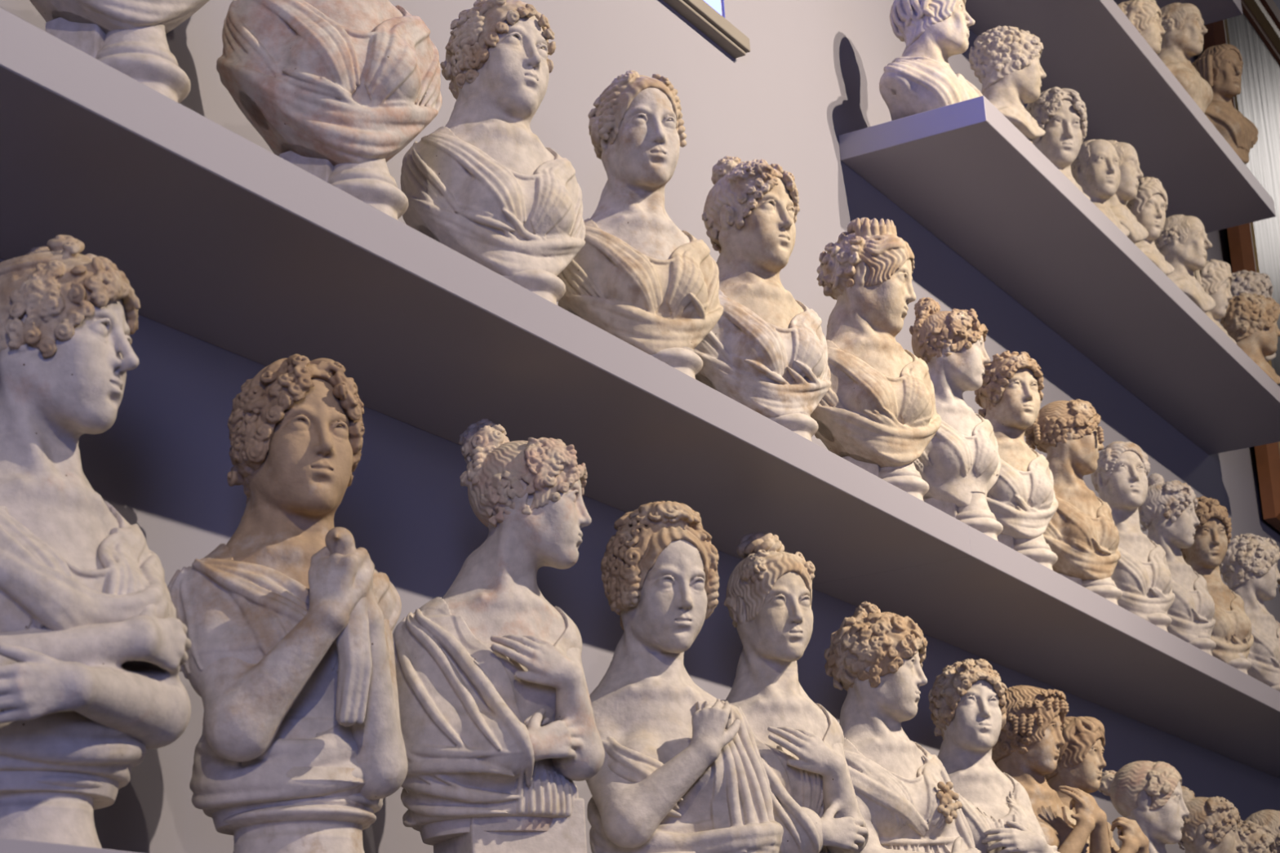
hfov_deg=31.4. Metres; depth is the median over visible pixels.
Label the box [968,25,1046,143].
bust
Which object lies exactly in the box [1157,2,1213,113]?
bust
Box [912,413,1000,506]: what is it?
drapery
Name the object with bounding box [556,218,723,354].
drapery
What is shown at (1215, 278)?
bust
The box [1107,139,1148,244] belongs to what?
bust
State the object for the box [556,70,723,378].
bust
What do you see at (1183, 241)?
bust
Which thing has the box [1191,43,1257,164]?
bust
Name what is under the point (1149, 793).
bust
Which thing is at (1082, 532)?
drapery
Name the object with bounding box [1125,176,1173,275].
bust
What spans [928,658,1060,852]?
bust
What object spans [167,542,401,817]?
drapery
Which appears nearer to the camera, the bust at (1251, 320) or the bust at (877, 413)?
the bust at (877, 413)
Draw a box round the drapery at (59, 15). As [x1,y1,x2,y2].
[29,0,208,31]
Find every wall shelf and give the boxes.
[0,7,1279,778]
[0,837,139,852]
[838,95,1279,454]
[964,0,1275,232]
[1113,0,1242,25]
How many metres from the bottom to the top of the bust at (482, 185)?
0.601 m
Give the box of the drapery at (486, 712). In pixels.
[392,596,582,831]
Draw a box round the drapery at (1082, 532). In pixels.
[1042,496,1120,580]
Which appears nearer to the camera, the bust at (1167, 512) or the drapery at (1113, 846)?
the drapery at (1113, 846)
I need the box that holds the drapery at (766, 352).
[693,289,831,417]
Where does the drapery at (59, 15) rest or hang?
hanging from the bust at (128, 37)
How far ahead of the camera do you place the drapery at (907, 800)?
4.60 m
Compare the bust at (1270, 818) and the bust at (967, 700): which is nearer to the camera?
the bust at (967, 700)
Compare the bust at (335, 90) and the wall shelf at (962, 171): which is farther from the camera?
the wall shelf at (962, 171)
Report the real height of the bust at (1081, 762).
0.633 m
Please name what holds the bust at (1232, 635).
on the wall shelf at (221, 240)
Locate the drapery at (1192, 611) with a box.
[1166,569,1215,642]
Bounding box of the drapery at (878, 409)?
[809,340,941,466]
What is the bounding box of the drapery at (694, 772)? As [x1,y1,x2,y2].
[586,698,783,852]
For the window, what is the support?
in the wall
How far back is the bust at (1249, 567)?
7.79 m
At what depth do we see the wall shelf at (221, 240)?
3.60 m
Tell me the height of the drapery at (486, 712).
0.348 m
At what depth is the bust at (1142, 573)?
6.54 m
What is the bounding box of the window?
[662,0,750,58]
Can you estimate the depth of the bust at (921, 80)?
5.93 m
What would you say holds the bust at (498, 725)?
on the wall shelf at (6, 845)
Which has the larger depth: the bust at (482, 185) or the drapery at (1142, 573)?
the drapery at (1142, 573)
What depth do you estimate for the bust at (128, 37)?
2.87 m
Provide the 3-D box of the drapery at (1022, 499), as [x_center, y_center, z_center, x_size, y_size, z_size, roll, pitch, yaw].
[0.932,0.175,5.764,0.239,0.273,0.270,-13,-19,27]
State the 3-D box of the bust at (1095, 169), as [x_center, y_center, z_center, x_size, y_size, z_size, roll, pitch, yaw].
[1.432,-0.678,7.152,0.203,0.470,0.249,-13,-19,27]
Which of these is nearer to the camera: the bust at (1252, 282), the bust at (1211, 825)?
the bust at (1211, 825)
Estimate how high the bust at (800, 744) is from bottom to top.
0.767 m
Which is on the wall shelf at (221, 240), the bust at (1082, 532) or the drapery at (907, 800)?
the bust at (1082, 532)
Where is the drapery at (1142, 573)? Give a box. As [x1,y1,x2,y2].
[1110,537,1175,622]
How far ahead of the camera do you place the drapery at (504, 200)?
3.66 m
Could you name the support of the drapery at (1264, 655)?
hanging from the bust at (1249, 567)
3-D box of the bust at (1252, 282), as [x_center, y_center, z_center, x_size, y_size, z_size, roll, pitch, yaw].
[2.349,-0.302,8.793,0.240,0.620,0.226,-3,-17,-3]
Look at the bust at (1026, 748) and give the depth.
5.42 m
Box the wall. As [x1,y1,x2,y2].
[0,0,1279,852]
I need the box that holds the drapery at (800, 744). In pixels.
[720,699,844,852]
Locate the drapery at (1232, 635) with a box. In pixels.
[1210,589,1253,663]
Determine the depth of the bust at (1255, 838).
6.99 m
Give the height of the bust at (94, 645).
0.745 m
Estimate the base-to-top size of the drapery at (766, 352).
0.313 m
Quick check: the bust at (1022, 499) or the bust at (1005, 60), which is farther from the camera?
the bust at (1005, 60)
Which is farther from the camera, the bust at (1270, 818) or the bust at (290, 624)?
the bust at (1270, 818)
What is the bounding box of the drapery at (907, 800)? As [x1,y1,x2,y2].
[843,737,975,852]
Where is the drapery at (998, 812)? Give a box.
[954,772,1045,852]
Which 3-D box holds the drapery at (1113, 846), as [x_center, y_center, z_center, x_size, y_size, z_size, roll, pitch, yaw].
[1.112,1.136,5.703,0.194,0.284,0.248,-13,-19,27]
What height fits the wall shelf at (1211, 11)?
0.071 m
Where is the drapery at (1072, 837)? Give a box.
[1061,804,1088,852]
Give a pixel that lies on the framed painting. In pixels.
(1255, 246)
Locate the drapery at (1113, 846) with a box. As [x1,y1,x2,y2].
[1106,822,1117,852]
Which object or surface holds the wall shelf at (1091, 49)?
attached to the wall
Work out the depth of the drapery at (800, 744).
4.14 m
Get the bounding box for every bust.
[0,235,191,848]
[29,0,209,102]
[167,354,408,852]
[216,0,442,220]
[392,418,604,852]
[400,0,585,304]
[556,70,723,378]
[586,500,783,852]
[693,155,831,441]
[720,532,868,852]
[809,217,941,501]
[823,601,981,852]
[879,0,982,120]
[909,297,1003,541]
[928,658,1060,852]
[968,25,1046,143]
[974,350,1057,570]
[991,684,1111,852]
[1024,399,1122,604]
[1025,86,1090,199]
[1044,716,1149,852]
[1071,138,1129,236]
[1090,441,1175,631]
[1097,760,1189,852]
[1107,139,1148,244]
[1117,0,1164,54]
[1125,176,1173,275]
[1138,473,1216,656]
[1154,214,1215,312]
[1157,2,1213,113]
[1177,786,1243,852]
[1180,496,1253,675]
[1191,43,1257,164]
[1193,259,1236,344]
[1218,533,1279,691]
[1220,292,1279,384]
[1222,270,1275,361]
[1236,819,1275,852]
[1245,809,1279,852]
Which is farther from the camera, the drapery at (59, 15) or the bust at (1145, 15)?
the bust at (1145, 15)
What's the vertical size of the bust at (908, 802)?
0.721 m
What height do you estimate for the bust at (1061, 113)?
0.480 m
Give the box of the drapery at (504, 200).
[400,126,585,275]
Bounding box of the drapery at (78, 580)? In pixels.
[0,500,176,788]
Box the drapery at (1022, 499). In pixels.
[986,447,1057,539]
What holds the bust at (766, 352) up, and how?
on the wall shelf at (221, 240)
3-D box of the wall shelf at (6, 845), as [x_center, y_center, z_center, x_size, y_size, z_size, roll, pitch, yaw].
[0.778,1.247,5.124,0.404,0.071,11.200,-13,-19,27]
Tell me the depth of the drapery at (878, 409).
4.97 m
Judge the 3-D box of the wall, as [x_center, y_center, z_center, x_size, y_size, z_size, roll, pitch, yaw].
[2.255,-0.932,9.742,0.350,10.500,23.000,-13,-19,27]
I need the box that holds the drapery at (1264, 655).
[1246,620,1279,686]
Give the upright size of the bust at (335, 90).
0.721 m
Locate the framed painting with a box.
[1203,0,1279,531]
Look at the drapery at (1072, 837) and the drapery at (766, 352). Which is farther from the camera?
the drapery at (1072, 837)
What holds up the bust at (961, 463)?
on the wall shelf at (221, 240)
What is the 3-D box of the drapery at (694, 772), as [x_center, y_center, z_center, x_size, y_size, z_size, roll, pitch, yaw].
[0.057,0.610,3.826,0.349,0.297,0.238,1,-18,-14]
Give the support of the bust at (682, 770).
on the wall shelf at (6, 845)
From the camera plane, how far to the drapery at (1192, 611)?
6.87 m
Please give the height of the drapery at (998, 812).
0.322 m
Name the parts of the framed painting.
gilt moulding, moulding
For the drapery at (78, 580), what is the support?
hanging from the bust at (94, 645)
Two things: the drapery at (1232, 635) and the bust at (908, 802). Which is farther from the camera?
the drapery at (1232, 635)
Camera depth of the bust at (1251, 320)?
8.49 m

